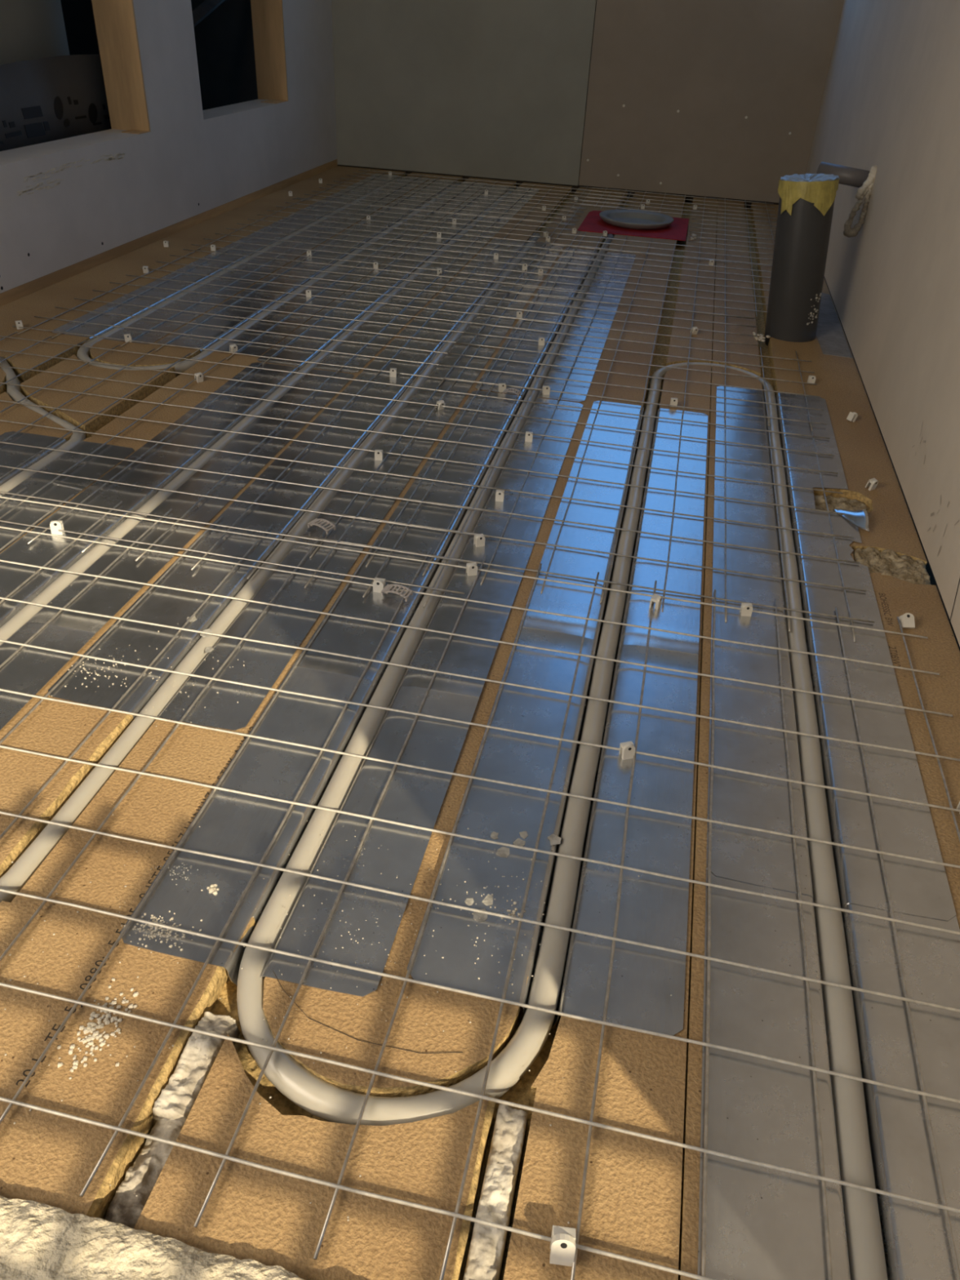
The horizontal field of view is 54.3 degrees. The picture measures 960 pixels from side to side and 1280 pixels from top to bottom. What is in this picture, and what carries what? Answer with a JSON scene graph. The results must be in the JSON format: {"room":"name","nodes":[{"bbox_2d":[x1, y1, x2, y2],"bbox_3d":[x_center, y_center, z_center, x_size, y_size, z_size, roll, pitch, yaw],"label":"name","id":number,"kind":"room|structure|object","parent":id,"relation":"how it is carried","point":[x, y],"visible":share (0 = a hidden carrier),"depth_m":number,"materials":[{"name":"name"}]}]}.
{"room":"building under construction","nodes":[
{"label":"building under construction","id":0,"kind":"room"},
{"bbox_2d":[60,0,257,110],"bbox_3d":[-1.550,-1.845,1.502,1.345,2.550,3.800,9,35,8],"label":"wall","id":1,"kind":"structure","parent":0,"point":[224,40],"depth_m":3.44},
{"bbox_2d":[0,0,69,65],"bbox_3d":[-1.134,-1.344,1.560,0.020,1.400,1.320,9,35,8],"label":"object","id":2,"kind":"object","parent":1,"relation":"attached to","point":[30,29],"visible":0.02,"depth_m":2.14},
{"bbox_2d":[191,0,225,27],"bbox_3d":[-0.925,-1.793,2.796,0.040,0.328,1.011,9,35,8],"label":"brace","id":3,"kind":"object","parent":1,"relation":"attached to","point":[202,11],"visible":0.02,"depth_m":2.94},
{"bbox_2d":[0,0,337,293],"bbox_3d":[-0.871,-1.727,1.238,0.096,2.378,3.530,9,35,8],"label":"wall","id":4,"kind":"structure","parent":0,"point":[64,202],"depth_m":2.23,"materials":[{"name":"paint"}]},
{"bbox_2d":[0,54,111,151],"bbox_3d":[-0.982,-1.031,1.854,0.033,0.187,1.475,9,35,8],"label":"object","id":5,"kind":"object","parent":4,"relation":"attached to","point":[52,98],"visible":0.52,"depth_m":2.04,"materials":[{"name":"black"}]},
{"bbox_2d":[91,0,151,133],"bbox_3d":[-0.905,-1.327,1.440,0.096,1.068,1.104,9,35,8],"label":"window","id":6,"kind":"structure","parent":4,"relation":"in","point":[115,22],"depth_m":2.11,"materials":[{"name":"brown wood"}]},
{"bbox_2d":[0,159,337,306],"bbox_3d":[-0.886,-0.791,1.995,0.050,0.022,3.340,9,35,8],"label":"baseboard","id":7,"kind":"structure","parent":4,"relation":"attached to","point":[10,295],"depth_m":2.22,"materials":[{"name":"brown wood"}]},
{"bbox_2d":[250,0,288,103],"bbox_3d":[-0.619,-2.073,2.538,0.096,1.068,0.090,9,35,8],"label":"window","id":8,"kind":"structure","parent":4,"relation":"in","point":[268,25],"depth_m":2.80,"materials":[{"name":"brown wood"}]},
{"bbox_2d":[0,165,959,1279],"bbox_3d":[-0.083,-0.636,1.877,1.607,0.022,3.360,9,35,8],"label":"floor","id":9,"kind":"structure","parent":0,"point":[641,1199],"depth_m":0.61,"materials":[{"name":"brown"}]},
{"bbox_2d":[15,320,23,328],"bbox_3d":[-0.828,-0.567,1.682,0.011,0.014,0.010,-15,39,-24],"label":"clip","id":10,"kind":"object","parent":9,"relation":"on","point":[19,323],"visible":1,"depth_m":1.68,"materials":[{"name":"white"}]},
{"bbox_2d":[0,356,85,496],"bbox_3d":[-0.672,-0.094,1.042,0.247,0.019,1.292,2,35,-2],"label":"pipe","id":11,"kind":"object","parent":9,"relation":"on","point":[14,393],"visible":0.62,"depth_m":1.32,"materials":[{"name":"plastic"}]},
{"bbox_2d":[0,431,134,552],"bbox_3d":[-0.660,-0.026,0.945,0.196,0.022,0.893,9,35,8],"label":"plate","id":12,"kind":"object","parent":9,"relation":"on","point":[11,455],"depth_m":1.22,"materials":[{"name":"metal"}]},
{"bbox_2d":[57,977,138,1079],"bbox_3d":[-0.233,0.241,0.581,0.042,0.002,0.068,9,35,8],"label":"crumbs","id":13,"kind":"object","parent":9,"relation":"on","point":[89,1028],"visible":1,"depth_m":0.58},
{"bbox_2d":[16,726,253,1087],"bbox_3d":[-0.232,0.169,0.685,0.010,0.001,0.338,9,35,8],"label":"print","id":14,"kind":"object","parent":9,"relation":"on","point":[42,1032],"depth_m":0.62,"materials":[{"name":"black"}]},
{"bbox_2d":[104,1118,184,1228],"bbox_3d":[-0.187,0.299,0.525,0.024,0.016,0.062,9,35,8],"label":"insulation","id":15,"kind":"object","parent":9,"relation":"on","point":[125,1208],"visible":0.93,"depth_m":0.52},
{"bbox_2d":[142,266,149,273],"bbox_3d":[-0.726,-0.804,2.034,0.011,0.015,0.011,-1,35,-6],"label":"clip","id":16,"kind":"object","parent":9,"relation":"on","point":[145,268],"visible":1,"depth_m":2.03,"materials":[{"name":"white"}]},
{"bbox_2d":[0,1195,304,1279],"bbox_3d":[-0.458,0.382,0.434,1.820,0.115,0.289,9,35,8],"label":"insulation","id":17,"kind":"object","parent":9,"relation":"on","point":[38,1241],"depth_m":0.47},
{"bbox_2d":[163,240,168,247],"bbox_3d":[-0.749,-0.945,2.234,0.011,0.014,0.009,-1,35,-6],"label":"clip","id":18,"kind":"object","parent":9,"relation":"on","point":[166,244],"visible":1,"depth_m":2.23,"materials":[{"name":"white"}]},
{"bbox_2d":[0,362,354,730],"bbox_3d":[-0.415,-0.147,1.139,0.182,0.023,1.117,9,35,8],"label":"plate","id":19,"kind":"object","parent":9,"relation":"on","point":[30,668],"visible":0.88,"depth_m":1.11,"materials":[{"name":"metal"}]},
{"bbox_2d":[49,520,63,534],"bbox_3d":[-0.487,-0.130,1.080,0.012,0.018,0.013,-4,35,-10],"label":"clip","id":20,"kind":"object","parent":19,"relation":"on","point":[55,526],"visible":1,"depth_m":1.07,"materials":[{"name":"white"}]},
{"bbox_2d":[152,1011,239,1124],"bbox_3d":[-0.174,0.261,0.574,0.024,0.024,0.068,9,35,8],"label":"insulation","id":21,"kind":"object","parent":9,"relation":"on","point":[176,1100],"visible":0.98,"depth_m":0.57},
{"bbox_2d":[194,372,203,382],"bbox_3d":[-0.452,-0.422,1.506,0.011,0.015,0.011,31,43,34],"label":"clip","id":22,"kind":"object","parent":9,"relation":"on","point":[199,376],"visible":1,"depth_m":1.50,"materials":[{"name":"white"}]},
{"bbox_2d":[52,217,352,344],"bbox_3d":[-0.558,-0.833,2.118,0.196,0.020,1.116,9,35,8],"label":"plate","id":23,"kind":"object","parent":9,"relation":"on","point":[151,336],"visible":0.83,"depth_m":1.97,"materials":[{"name":"metal"}]},
{"bbox_2d":[124,333,132,342],"bbox_3d":[-0.620,-0.532,1.649,0.011,0.014,0.010,-15,39,-24],"label":"clip","id":24,"kind":"object","parent":23,"relation":"on","point":[127,337],"visible":1,"depth_m":1.65,"materials":[{"name":"white"}]},
{"bbox_2d":[210,244,216,251],"bbox_3d":[-0.633,-0.932,2.224,0.011,0.014,0.009,-1,35,-6],"label":"clip","id":25,"kind":"object","parent":9,"relation":"on","point":[212,246],"visible":1,"depth_m":2.22,"materials":[{"name":"white"}]},
{"bbox_2d":[76,177,461,374],"bbox_3d":[-0.390,-1.005,2.378,0.228,0.019,2.056,9,35,8],"label":"pipe","id":26,"kind":"object","parent":9,"relation":"on","point":[83,353],"visible":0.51,"depth_m":1.89,"materials":[{"name":"plastic"}]},
{"bbox_2d":[0,187,540,902],"bbox_3d":[-0.123,-0.642,1.877,0.215,0.019,3.112,9,35,8],"label":"pipe","id":27,"kind":"object","parent":9,"relation":"on","point":[29,861],"visible":0.65,"depth_m":1.02,"materials":[{"name":"plastic"}]},
{"bbox_2d":[48,337,495,730],"bbox_3d":[-0.182,-0.234,1.286,0.190,0.020,1.120,9,35,8],"label":"plate","id":28,"kind":"object","parent":9,"relation":"on","point":[264,664],"visible":0.83,"depth_m":1.04,"materials":[{"name":"metal"}]},
{"bbox_2d":[64,653,125,686],"bbox_3d":[-0.360,0.029,0.874,0.050,0.001,0.052,4,35,1],"label":"crumbs","id":29,"kind":"object","parent":28,"relation":"on","point":[85,654],"visible":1,"depth_m":0.87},
{"bbox_2d":[50,631,271,726],"bbox_3d":[-0.307,0.025,0.885,0.196,0.001,0.159,9,35,8],"label":"crumbs","id":30,"kind":"object","parent":28,"relation":"on","point":[157,631],"visible":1,"depth_m":0.87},
{"bbox_2d":[186,615,213,653],"bbox_3d":[-0.275,-0.007,0.934,0.018,0.001,0.070,-16,39,-26],"label":"flakes","id":31,"kind":"object","parent":28,"relation":"on","point":[209,649],"visible":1,"depth_m":0.93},
{"bbox_2d":[307,518,336,534],"bbox_3d":[-0.188,-0.136,1.113,0.030,0.008,0.016,22,39,24],"label":"spacer","id":32,"kind":"object","parent":28,"relation":"on","point":[316,522],"visible":1,"depth_m":1.11,"materials":[{"name":"grey plastic"}]},
{"bbox_2d":[374,449,382,460],"bbox_3d":[-0.140,-0.256,1.291,0.011,0.014,0.009,2,35,-1],"label":"clip","id":33,"kind":"object","parent":28,"relation":"on","point":[378,453],"visible":1,"depth_m":1.29,"materials":[{"name":"white"}]},
{"bbox_2d":[390,368,396,377],"bbox_3d":[-0.145,-0.449,1.569,0.011,0.014,0.009,2,35,-1],"label":"clip","id":34,"kind":"object","parent":28,"relation":"on","point":[393,371],"visible":1,"depth_m":1.56,"materials":[{"name":"white"}]},
{"bbox_2d":[435,400,445,409],"bbox_3d":[-0.061,-0.365,1.457,0.011,0.014,0.012,-23,43,-33],"label":"clip","id":35,"kind":"object","parent":28,"relation":"on","point":[441,402],"visible":1,"depth_m":1.45,"materials":[{"name":"white"}]},
{"bbox_2d":[0,331,548,607],"bbox_3d":[-0.438,-0.290,1.319,0.990,0.004,0.660,9,35,8],"label":"wire mesh","id":36,"kind":"object","parent":9,"relation":"on","point":[433,588],"visible":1,"depth_m":1.28,"materials":[{"name":"metal"}]},
{"bbox_2d":[4,813,569,1223],"bbox_3d":[-0.206,0.223,0.609,0.663,0.001,0.306,0,35,-4],"label":"crumbs","id":37,"kind":"object","parent":9,"relation":"on","point":[92,1055],"visible":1,"depth_m":0.57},
{"bbox_2d":[156,223,424,355],"bbox_3d":[-0.360,-0.804,2.093,0.196,0.020,1.116,9,35,8],"label":"plate","id":38,"kind":"object","parent":9,"relation":"on","point":[252,348],"visible":0.85,"depth_m":1.94,"materials":[{"name":"metal"}]},
{"bbox_2d":[229,344,237,354],"bbox_3d":[-0.429,-0.506,1.630,0.011,0.015,0.011,31,43,34],"label":"clip","id":39,"kind":"object","parent":38,"relation":"on","point":[233,348],"visible":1,"depth_m":1.63,"materials":[{"name":"white"}]},
{"bbox_2d":[306,289,311,297],"bbox_3d":[-0.355,-0.718,1.940,0.011,0.014,0.009,-1,35,-6],"label":"clip","id":40,"kind":"object","parent":38,"relation":"on","point":[308,293],"visible":1,"depth_m":1.94,"materials":[{"name":"white"}]},
{"bbox_2d":[373,262,377,268],"bbox_3d":[-0.240,-0.864,2.160,0.011,0.014,0.009,-1,35,-6],"label":"clip","id":41,"kind":"object","parent":38,"relation":"on","point":[375,264],"visible":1,"depth_m":2.16,"materials":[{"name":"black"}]},
{"bbox_2d":[120,390,582,996],"bbox_3d":[-0.040,-0.082,1.076,0.182,0.023,1.119,9,35,8],"label":"plate","id":42,"kind":"object","parent":9,"relation":"on","point":[235,825],"visible":0.91,"depth_m":0.80,"materials":[{"name":"metal"}]},
{"bbox_2d":[121,910,202,951],"bbox_3d":[-0.219,0.199,0.641,0.055,0.001,0.035,9,35,8],"label":"crumbs","id":43,"kind":"object","parent":42,"relation":"on","point":[159,934],"visible":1,"depth_m":0.64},
{"bbox_2d":[151,858,198,884],"bbox_3d":[-0.222,0.167,0.687,0.031,0.001,0.024,21,39,24],"label":"crumbs","id":44,"kind":"object","parent":42,"relation":"on","point":[190,859],"visible":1,"depth_m":0.69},
{"bbox_2d":[200,884,218,894],"bbox_3d":[-0.193,0.178,0.672,0.012,0.002,0.009,9,35,8],"label":"crumbs","id":45,"kind":"object","parent":42,"relation":"on","point":[212,889],"visible":1,"depth_m":0.67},
{"bbox_2d":[194,794,463,1053],"bbox_3d":[-0.091,0.183,0.675,0.136,0.001,0.280,9,35,8],"label":"crumbs","id":46,"kind":"object","parent":42,"relation":"on","point":[463,794],"visible":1,"depth_m":0.65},
{"bbox_2d":[373,577,386,592],"bbox_3d":[-0.108,-0.059,1.010,0.012,0.016,0.010,9,35,8],"label":"clip","id":47,"kind":"object","parent":42,"relation":"on","point":[379,584],"visible":1,"depth_m":1.01,"materials":[{"name":"white"}]},
{"bbox_2d":[381,584,413,601],"bbox_3d":[-0.088,-0.051,1.000,0.030,0.008,0.016,14,36,15],"label":"spacer","id":48,"kind":"object","parent":42,"relation":"on","point":[388,588],"visible":1,"depth_m":1.00,"materials":[{"name":"grey plastic"}]},
{"bbox_2d":[466,562,477,576],"bbox_3d":[-0.009,-0.080,1.049,0.011,0.014,0.009,-7,36,-15],"label":"clip","id":49,"kind":"object","parent":42,"relation":"on","point":[471,567],"visible":1,"depth_m":1.05,"materials":[{"name":"white"}]},
{"bbox_2d":[473,533,484,546],"bbox_3d":[-0.001,-0.118,1.105,0.011,0.014,0.009,-11,37,-20],"label":"clip","id":50,"kind":"object","parent":42,"relation":"on","point":[479,539],"visible":1,"depth_m":1.10,"materials":[{"name":"white"}]},
{"bbox_2d":[0,486,959,1279],"bbox_3d":[-0.166,0.088,0.799,1.156,0.004,0.734,9,35,8],"label":"wire mesh","id":51,"kind":"object","parent":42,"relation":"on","point":[520,919],"visible":1,"depth_m":0.69,"materials":[{"name":"metal"}]},
{"bbox_2d":[549,1225,575,1266],"bbox_3d":[0.043,0.313,0.485,0.012,0.019,0.014,6,35,4],"label":"clip","id":52,"kind":"object","parent":51,"relation":"attached to","point":[562,1245],"visible":1,"depth_m":0.48,"materials":[{"name":"white"}]},
{"bbox_2d":[495,489,504,502],"bbox_3d":[0.026,-0.186,1.205,0.011,0.014,0.009,6,35,4],"label":"clip","id":53,"kind":"object","parent":42,"relation":"on","point":[500,495],"visible":1,"depth_m":1.20,"materials":[{"name":"white"}]},
{"bbox_2d":[502,388,521,396],"bbox_3d":[0.052,-0.401,1.516,0.027,0.008,0.014,13,36,13],"label":"spacer","id":54,"kind":"object","parent":42,"relation":"on","point":[506,390],"visible":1,"depth_m":1.51,"materials":[{"name":"grey plastic"}]},
{"bbox_2d":[524,431,533,442],"bbox_3d":[0.072,-0.298,1.369,0.011,0.014,0.009,6,35,4],"label":"clip","id":55,"kind":"object","parent":42,"relation":"on","point":[528,437],"visible":1,"depth_m":1.37,"materials":[{"name":"white"}]},
{"bbox_2d":[272,970,462,1053],"bbox_3d":[-0.078,0.242,0.591,0.138,0.001,0.020,16,37,17],"label":"pencil line","id":56,"kind":"object","parent":9,"relation":"on","point":[273,971],"visible":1,"depth_m":0.58,"materials":[{"name":"black"}]},
{"bbox_2d":[257,232,489,373],"bbox_3d":[-0.179,-0.760,2.045,0.182,0.020,1.114,9,35,8],"label":"plate","id":57,"kind":"object","parent":9,"relation":"on","point":[286,353],"visible":0.81,"depth_m":1.89,"materials":[{"name":"metal"}]},
{"bbox_2d":[12,248,595,397],"bbox_3d":[-0.293,-0.665,1.876,0.978,0.004,0.715,9,35,8],"label":"wire mesh","id":58,"kind":"object","parent":57,"relation":"on","point":[251,255],"visible":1,"depth_m":1.84,"materials":[{"name":"metal"}]},
{"bbox_2d":[191,198,618,289],"bbox_3d":[-0.145,-1.049,2.439,0.978,0.004,0.715,9,35,8],"label":"wire mesh","id":59,"kind":"object","parent":57,"relation":"on","point":[268,245],"visible":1,"depth_m":2.38,"materials":[{"name":"metal"}]},
{"bbox_2d":[436,267,441,274],"bbox_3d":[-0.093,-0.843,2.143,0.011,0.015,0.014,-1,35,-6],"label":"clip","id":60,"kind":"object","parent":57,"relation":"on","point":[438,269],"visible":1,"depth_m":2.14,"materials":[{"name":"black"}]},
{"bbox_2d":[296,169,639,226],"bbox_3d":[-0.009,-1.403,2.963,0.978,0.004,0.650,9,35,8],"label":"wire mesh","id":61,"kind":"object","parent":9,"relation":"on","point":[358,170],"visible":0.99,"depth_m":2.96,"materials":[{"name":"metal"}]},
{"bbox_2d":[13,342,945,1245],"bbox_3d":[0.185,-0.114,1.126,2.098,0.001,1.825,-11,37,-20],"label":"crumbs","id":62,"kind":"object","parent":9,"relation":"on","point":[142,343],"visible":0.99,"depth_m":0.84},
{"bbox_2d":[398,238,564,347],"bbox_3d":[0.033,-0.792,2.108,0.190,0.020,0.906,9,35,8],"label":"plate","id":63,"kind":"object","parent":9,"relation":"on","point":[425,333],"visible":0.76,"depth_m":1.99,"materials":[{"name":"metal"}]},
{"bbox_2d":[521,263,527,270],"bbox_3d":[0.106,-0.882,2.214,0.011,0.015,0.009,-1,35,-6],"label":"clip","id":64,"kind":"object","parent":63,"relation":"on","point":[524,265],"visible":1,"depth_m":2.21,"materials":[{"name":"white"}]},
{"bbox_2d":[425,184,539,238],"bbox_3d":[0.027,-1.295,2.832,0.182,0.020,0.826,9,35,8],"label":"plate","id":65,"kind":"object","parent":9,"relation":"on","point":[469,207],"visible":0.8,"depth_m":2.76,"materials":[{"name":"metal"}]},
{"bbox_2d":[462,1103,528,1279],"bbox_3d":[0.007,0.317,0.512,0.020,0.021,0.123,9,35,8],"label":"foam","id":66,"kind":"object","parent":9,"relation":"on","point":[485,1259],"visible":1,"depth_m":0.52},
{"bbox_2d":[516,311,522,318],"bbox_3d":[0.079,-0.654,1.884,0.011,0.014,0.009,-1,35,-6],"label":"clip","id":67,"kind":"object","parent":9,"relation":"on","point":[519,313],"visible":0.98,"depth_m":1.88,"materials":[{"name":"white"}]},
{"bbox_2d":[475,247,635,401],"bbox_3d":[0.196,-0.695,1.981,0.182,0.021,1.110,9,35,8],"label":"plate","id":68,"kind":"object","parent":9,"relation":"on","point":[575,387],"visible":0.78,"depth_m":1.81,"materials":[{"name":"metal"}]},
{"bbox_2d":[497,382,506,392],"bbox_3d":[0.036,-0.414,1.534,0.011,0.014,0.009,-7,36,-15],"label":"clip","id":69,"kind":"object","parent":68,"relation":"on","point":[502,386],"visible":0.96,"depth_m":1.53,"materials":[{"name":"white"}]},
{"bbox_2d":[537,337,544,345],"bbox_3d":[0.115,-0.558,1.748,0.011,0.014,0.009,-1,35,-6],"label":"clip","id":70,"kind":"object","parent":68,"relation":"on","point":[541,340],"visible":1,"depth_m":1.75,"materials":[{"name":"white"}]},
{"bbox_2d":[542,385,550,395],"bbox_3d":[0.108,-0.410,1.534,0.011,0.014,0.009,-4,35,-10],"label":"clip","id":71,"kind":"object","parent":68,"relation":"on","point":[546,391],"visible":1,"depth_m":1.53,"materials":[{"name":"white"}]},
{"bbox_2d":[406,400,707,1035],"bbox_3d":[0.157,-0.061,1.064,0.183,0.023,1.120,9,35,8],"label":"plate","id":72,"kind":"object","parent":9,"relation":"on","point":[653,910],"visible":0.91,"depth_m":0.79,"materials":[{"name":"metal"}]},
{"bbox_2d":[464,893,493,921],"bbox_3d":[0.002,0.192,0.670,0.022,0.001,0.022,-8,36,-16],"label":"flakes","id":73,"kind":"object","parent":72,"relation":"on","point":[488,900],"visible":1,"depth_m":0.67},
{"bbox_2d":[374,827,596,1034],"bbox_3d":[0.013,0.199,0.660,0.138,0.001,0.177,9,35,8],"label":"crumbs","id":74,"kind":"object","parent":72,"relation":"on","point":[468,828],"visible":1,"depth_m":0.67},
{"bbox_2d":[501,902,525,922],"bbox_3d":[0.023,0.195,0.667,0.012,0.002,0.018,29,42,32],"label":"crumbs","id":75,"kind":"object","parent":72,"relation":"on","point":[514,903],"visible":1,"depth_m":0.67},
{"bbox_2d":[490,831,561,857],"bbox_3d":[0.036,0.157,0.722,0.055,0.001,0.027,1,35,-4],"label":"flakes","id":76,"kind":"object","parent":72,"relation":"on","point":[504,851],"visible":1,"depth_m":0.72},
{"bbox_2d":[618,741,635,759],"bbox_3d":[0.127,0.095,0.808,0.011,0.015,0.010,-7,36,-15],"label":"clip","id":77,"kind":"object","parent":72,"relation":"on","point":[628,752],"visible":1,"depth_m":0.81,"materials":[{"name":"white"}]},
{"bbox_2d":[648,593,662,610],"bbox_3d":[0.189,-0.041,1.008,0.010,0.016,0.012,19,38,21],"label":"clip","id":78,"kind":"object","parent":72,"relation":"on","point":[657,598],"visible":1,"depth_m":1.00,"materials":[{"name":"white"}]},
{"bbox_2d":[236,233,888,1279],"bbox_3d":[0.267,-0.347,1.488,0.410,0.022,2.700,9,35,8],"label":"pipe","id":79,"kind":"object","parent":9,"relation":"on","point":[329,1102],"visible":0.8,"depth_m":0.68,"materials":[{"name":"plastic"}]},
{"bbox_2d":[303,385,874,641],"bbox_3d":[0.163,-0.213,1.264,0.645,0.005,0.608,9,35,8],"label":"wire mesh","id":80,"kind":"object","parent":9,"relation":"on","point":[615,528],"visible":0.99,"depth_m":1.19,"materials":[{"name":"metal"}]},
{"bbox_2d":[429,288,826,431],"bbox_3d":[0.291,-0.547,1.751,0.645,0.005,0.636,9,35,8],"label":"wire mesh","id":81,"kind":"object","parent":9,"relation":"on","point":[508,291],"visible":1,"depth_m":1.70,"materials":[{"name":"metal"}]},
{"bbox_2d":[577,208,688,240],"bbox_3d":[0.453,-1.218,2.721,0.300,0.023,0.320,9,35,8],"label":"floor drain","id":82,"kind":"object","parent":9,"relation":"on","point":[629,222],"visible":1,"depth_m":2.68,"materials":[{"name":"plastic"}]},
{"bbox_2d":[497,242,772,319],"bbox_3d":[0.406,-0.846,2.196,0.645,0.005,0.572,9,35,8],"label":"wire mesh","id":83,"kind":"object","parent":9,"relation":"on","point":[645,259],"visible":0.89,"depth_m":2.19,"materials":[{"name":"metal"}]},
{"bbox_2d":[535,186,777,266],"bbox_3d":[0.557,-1.239,2.771,0.645,0.004,0.977,9,35,8],"label":"wire mesh","id":84,"kind":"object","parent":9,"relation":"on","point":[684,199],"visible":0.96,"depth_m":2.75,"materials":[{"name":"metal"}]},
{"bbox_2d":[670,397,677,407],"bbox_3d":[0.314,-0.385,1.515,0.011,0.014,0.009,6,35,4],"label":"clip","id":85,"kind":"object","parent":9,"relation":"on","point":[673,402],"visible":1,"depth_m":1.51,"materials":[{"name":"white"}]},
{"bbox_2d":[689,326,698,334],"bbox_3d":[0.424,-0.611,1.853,0.011,0.014,0.012,-11,37,-20],"label":"clip","id":86,"kind":"object","parent":9,"relation":"on","point":[695,330],"visible":1,"depth_m":1.85,"materials":[{"name":"white"}]},
{"bbox_2d":[708,259,714,265],"bbox_3d":[0.580,-0.945,2.346,0.011,0.015,0.011,3,35,-1],"label":"clip","id":87,"kind":"object","parent":9,"relation":"on","point":[711,262],"visible":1,"depth_m":2.34,"materials":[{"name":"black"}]},
{"bbox_2d":[752,332,769,342],"bbox_3d":[0.559,-0.601,1.858,0.034,0.006,0.057,9,35,8],"label":"crumbs","id":88,"kind":"object","parent":9,"relation":"on","point":[761,338],"visible":1,"depth_m":1.85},
{"bbox_2d":[764,173,839,346],"bbox_3d":[0.613,-0.727,1.814,0.133,0.316,0.108,19,38,21],"label":"pipe","id":89,"kind":"object","parent":9,"relation":"on","point":[806,201],"visible":0.96,"depth_m":1.77,"materials":[{"name":"grey plastic"}]},
{"bbox_2d":[807,375,815,383],"bbox_3d":[0.581,-0.456,1.641,0.011,0.014,0.009,2,35,-1],"label":"clip","id":90,"kind":"object","parent":9,"relation":"on","point":[811,379],"visible":1,"depth_m":1.64,"materials":[{"name":"white"}]},
{"bbox_2d":[697,815,959,1279],"bbox_3d":[0.236,0.256,0.614,0.180,0.020,0.428,9,35,8],"label":"plate","id":91,"kind":"object","parent":9,"relation":"on","point":[762,1223],"visible":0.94,"depth_m":0.57,"materials":[{"name":"metal"}]},
{"bbox_2d":[706,386,956,920],"bbox_3d":[0.382,-0.112,1.145,0.192,0.033,1.119,9,35,8],"label":"plate","id":92,"kind":"object","parent":9,"relation":"on","point":[917,888],"visible":0.91,"depth_m":0.89,"materials":[{"name":"metal"}]},
{"bbox_2d":[739,602,752,616],"bbox_3d":[0.286,-0.033,1.006,0.011,0.014,0.009,2,35,-1],"label":"clip","id":93,"kind":"object","parent":92,"relation":"attached to","point":[747,608],"visible":1,"depth_m":1.00,"materials":[{"name":"white"}]},
{"bbox_2d":[816,292,852,358],"bbox_3d":[0.731,-0.677,1.984,0.058,0.001,0.500,9,35,8],"label":"mortar patch","id":94,"kind":"object","parent":9,"relation":"on","point":[830,335],"visible":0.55,"depth_m":1.91,"materials":[{"name":"concrete"}]},
{"bbox_2d":[813,494,867,513],"bbox_3d":[0.485,-0.179,1.256,0.070,0.010,0.058,9,35,8],"label":"foam","id":95,"kind":"object","parent":9,"relation":"on","point":[833,503],"visible":0.62,"depth_m":1.26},
{"bbox_2d":[846,411,857,422],"bbox_3d":[0.597,-0.357,1.501,0.012,0.014,0.011,-12,38,-21],"label":"clip","id":96,"kind":"object","parent":9,"relation":"on","point":[852,416],"visible":1,"depth_m":1.50,"materials":[{"name":"white"}]},
{"bbox_2d":[865,478,879,490],"bbox_3d":[0.540,-0.214,1.289,0.011,0.015,0.012,-19,40,-29],"label":"clip","id":97,"kind":"object","parent":9,"relation":"on","point":[872,483],"visible":1,"depth_m":1.29,"materials":[{"name":"white"}]},
{"bbox_2d":[878,592,893,626],"bbox_3d":[0.449,-0.034,1.035,0.007,0.001,0.068,9,35,8],"label":"print","id":98,"kind":"object","parent":9,"relation":"on","point":[886,600],"depth_m":1.04,"materials":[{"name":"brown"}]},
{"bbox_2d":[853,546,931,585],"bbox_3d":[0.493,-0.089,1.124,0.086,0.016,0.068,9,35,8],"label":"foam","id":99,"kind":"object","parent":9,"relation":"on","point":[904,567],"visible":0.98,"depth_m":1.12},
{"bbox_2d":[888,646,900,666],"bbox_3d":[0.424,0.018,0.958,0.007,0.001,0.040,9,35,8],"label":"print","id":100,"kind":"object","parent":9,"relation":"on","point":[895,651],"depth_m":0.96,"materials":[{"name":"brown"}]},
{"bbox_2d":[898,613,915,628],"bbox_3d":[0.458,-0.019,1.004,0.012,0.018,0.017,3,35,-1],"label":"clip","id":101,"kind":"object","parent":9,"relation":"on","point":[907,620],"visible":1,"depth_m":1.00,"materials":[{"name":"white"}]},
{"bbox_2d":[331,0,844,202],"bbox_3d":[0.295,-2.563,2.555,1.720,2.396,0.015,9,35,8],"label":"wall","id":102,"kind":"structure","parent":0,"point":[719,64],"depth_m":3.06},
{"bbox_2d":[337,2,778,208],"bbox_3d":[0.349,-2.531,2.605,1.820,2.500,0.040,9,35,8],"label":"wall frame","id":103,"kind":"object","parent":102,"relation":"attached to","point":[406,171],"visible":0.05,"depth_m":3.24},
{"bbox_2d":[805,0,959,645],"bbox_3d":[0.795,-1.462,1.013,0.100,2.398,3.520,9,35,8],"label":"wall","id":104,"kind":"structure","parent":0,"point":[891,100],"depth_m":1.51,"materials":[{"name":"white"}]},
{"bbox_2d":[515,187,959,650],"bbox_3d":[-0.151,-0.606,1.873,1.960,0.028,3.630,9,35,8],"label":"trim","id":105,"kind":"structure","parent":104,"relation":"attached to","point":[932,580],"depth_m":1.26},
{"bbox_2d":[816,161,870,187],"bbox_3d":[0.744,-0.946,1.909,0.110,0.039,0.033,23,39,26],"label":"pipe stub","id":106,"kind":"object","parent":104,"relation":"attached to","point":[851,176],"visible":0.61,"depth_m":1.90,"materials":[{"name":"grey plastic"}]},
{"bbox_2d":[843,164,877,237],"bbox_3d":[0.766,-0.878,1.878,0.052,0.131,0.025,-15,39,-24],"label":"foam","id":107,"kind":"object","parent":104,"relation":"attached to","point":[865,190],"visible":1,"depth_m":1.88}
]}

